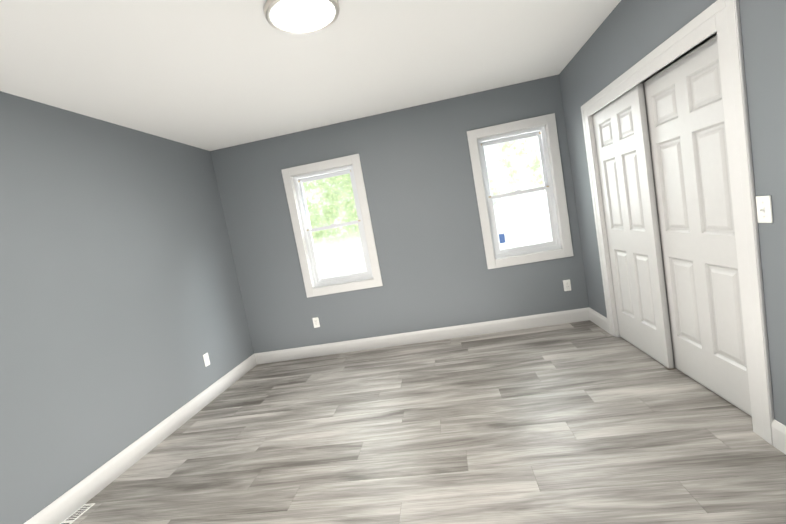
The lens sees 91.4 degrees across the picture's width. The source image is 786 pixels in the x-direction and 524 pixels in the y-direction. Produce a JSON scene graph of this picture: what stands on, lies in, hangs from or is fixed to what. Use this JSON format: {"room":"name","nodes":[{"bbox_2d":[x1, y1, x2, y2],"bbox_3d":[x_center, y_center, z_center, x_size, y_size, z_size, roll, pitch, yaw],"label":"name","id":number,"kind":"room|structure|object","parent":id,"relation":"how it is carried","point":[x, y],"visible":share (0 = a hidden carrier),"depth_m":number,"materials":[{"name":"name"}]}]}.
{"room":"empty bedroom","nodes":[
{"label":"empty bedroom","id":0,"kind":"room"},
{"bbox_2d":[0,91,253,523],"bbox_3d":[-2.114,0.244,2.196,0.140,2.440,4.300,-9,5,8],"label":"wall","id":1,"kind":"structure","parent":0,"point":[122,311],"depth_m":2.58,"materials":[{"name":"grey paint"}]},
{"bbox_2d":[24,354,256,523],"bbox_3d":[-1.836,1.365,2.294,0.016,0.128,4.300,-9,5,8],"label":"baseboard","id":2,"kind":"structure","parent":1,"relation":"attached to","point":[63,507],"depth_m":2.61,"materials":[{"name":"white wood"}]},
{"bbox_2d":[203,353,209,366],"bbox_3d":[-1.735,0.910,3.570,0.009,0.115,0.070,-9,5,8],"label":"outlet","id":3,"kind":"object","parent":1,"relation":"attached to","point":[206,359],"visible":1,"depth_m":3.56,"materials":[{"name":"white plastic"}]},
{"bbox_2d":[0,0,620,150],"bbox_3d":[-0.055,-1.386,1.754,4.811,0.120,4.580,-9,5,8],"label":"ceiling","id":4,"kind":"structure","parent":0,"point":[210,75],"depth_m":2.44,"materials":[{"name":"white paint"}]},
{"bbox_2d":[264,0,338,33],"bbox_3d":[-0.454,-1.254,1.924,0.370,0.031,0.370,-9,5,8],"label":"ceiling light","id":5,"kind":"object","parent":4,"relation":"in","point":[299,16],"visible":1,"depth_m":1.92,"materials":[{"name":"white glass"}]},
{"bbox_2d":[210,75,588,353],"bbox_3d":[0.018,-0.321,4.122,3.961,2.440,0.140,-9,5,8],"label":"wall","id":6,"kind":"structure","parent":0,"point":[420,189],"depth_m":4.03,"materials":[{"name":"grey paint"}]},
{"bbox_2d":[312,317,319,327],"bbox_3d":[-0.856,0.675,4.270,0.070,0.115,0.009,-9,5,8],"label":"electrical outlet","id":7,"kind":"object","parent":6,"relation":"attached to","point":[316,322],"visible":1,"depth_m":4.27,"materials":[{"name":"white plastic"}]},
{"bbox_2d":[281,154,382,297],"bbox_3d":[-0.645,-0.375,4.184,0.859,1.412,0.154,-9,5,8],"label":"window","id":8,"kind":"structure","parent":6,"relation":"in","point":[294,180],"depth_m":4.16,"materials":[{"name":"white plastic"}]},
{"bbox_2d":[255,307,589,363],"bbox_3d":[0.211,0.821,4.154,3.681,0.128,0.016,-9,5,8],"label":"baseboard","id":9,"kind":"structure","parent":6,"relation":"attached to","point":[518,323],"depth_m":4.12,"materials":[{"name":"white wood"}]},
{"bbox_2d":[467,113,573,268],"bbox_3d":[1.284,-0.692,3.913,0.850,1.412,0.154,-9,5,8],"label":"window","id":10,"kind":"structure","parent":6,"relation":"in","point":[543,128],"depth_m":3.88,"materials":[{"name":"white plastic"}]},
{"bbox_2d":[563,279,570,290],"bbox_3d":[1.773,0.238,3.900,0.070,0.115,0.009,-9,5,8],"label":"electrical outlet","id":11,"kind":"object","parent":6,"relation":"attached to","point":[567,285],"visible":1,"depth_m":3.90,"materials":[{"name":"white plastic"}]},
{"bbox_2d":[72,320,785,523],"bbox_3d":[0.392,1.124,1.996,4.811,0.120,4.580,-9,5,8],"label":"floor","id":12,"kind":"structure","parent":0,"point":[586,422],"depth_m":2.21,"materials":[{"name":"grey wood"}]},
{"bbox_2d":[60,503,94,523],"bbox_3d":[-1.799,1.438,2.121,0.074,0.004,0.270,-9,5,8],"label":"floor vent","id":13,"kind":"object","parent":12,"relation":"in","point":[76,514],"visible":1,"depth_m":2.17,"materials":[{"name":"white plastic"}]},
{"bbox_2d":[559,0,785,425],"bbox_3d":[1.621,-0.370,1.671,0.140,2.440,4.300,-9,5,8],"label":"wall","id":14,"kind":"structure","parent":0,"point":[625,36],"depth_m":1.69,"materials":[{"name":"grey paint"}]},
{"bbox_2d":[589,307,608,332],"bbox_3d":[1.975,0.553,3.682,0.016,0.128,0.463,-9,5,8],"label":"baseboard","id":15,"kind":"structure","parent":14,"relation":"attached to","point":[598,319],"depth_m":3.66,"materials":[{"name":"white wood"}]},
{"bbox_2d":[592,83,673,367],"bbox_3d":[1.775,-0.247,2.879,0.035,1.893,0.732,-9,5,8],"label":"closet door","id":16,"kind":"structure","parent":14,"relation":"in","point":[621,134],"depth_m":2.77,"materials":[{"name":"white wood"}]},
{"bbox_2d":[581,0,773,444],"bbox_3d":[1.748,-0.253,2.504,0.157,2.010,1.727,-9,5,8],"label":"trim","id":17,"kind":"structure","parent":14,"relation":"attached to","point":[721,18],"depth_m":1.75,"materials":[{"name":"white wood"}]},
{"bbox_2d":[643,35,751,415],"bbox_3d":[1.731,-0.171,2.168,0.035,1.893,0.790,-9,5,8],"label":"closet door","id":18,"kind":"structure","parent":14,"relation":"in","point":[683,96],"depth_m":2.13,"materials":[{"name":"white wood"}]},
{"bbox_2d":[756,195,772,222],"bbox_3d":[1.554,-0.220,1.613,0.022,0.115,0.074,-9,5,8],"label":"light switch","id":19,"kind":"object","parent":14,"relation":"attached to","point":[764,209],"visible":1,"depth_m":1.61,"materials":[{"name":"white plastic"}]},
{"bbox_2d":[771,419,785,453],"bbox_3d":[1.615,0.903,0.711,0.016,0.128,2.110,-9,5,8],"label":"baseboard","id":20,"kind":"structure","parent":14,"relation":"attached to","point":[779,434],"depth_m":1.72,"materials":[{"name":"white wood"}]},
{"bbox_2d":[642,33,716,82],"bbox_3d":[2.153,-0.548,2.538,0.720,2.440,2.220,-9,5,8],"label":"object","id":21,"kind":"structure","parent":0,"point":[681,57],"depth_m":3.07,"materials":[{"name":"grey metal"}]},
{"label":"outside","id":22,"kind":"structure","parent":0,"visible":0},
{"bbox_2d":[303,136,551,277],"bbox_3d":[0.747,-1.800,9.874,22.000,14.000,0.001,-9,5,8],"label":"window glass","id":23,"kind":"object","parent":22,"point":[495,164],"depth_m":9.72,"materials":[{"name":"clear glass"}]}
]}

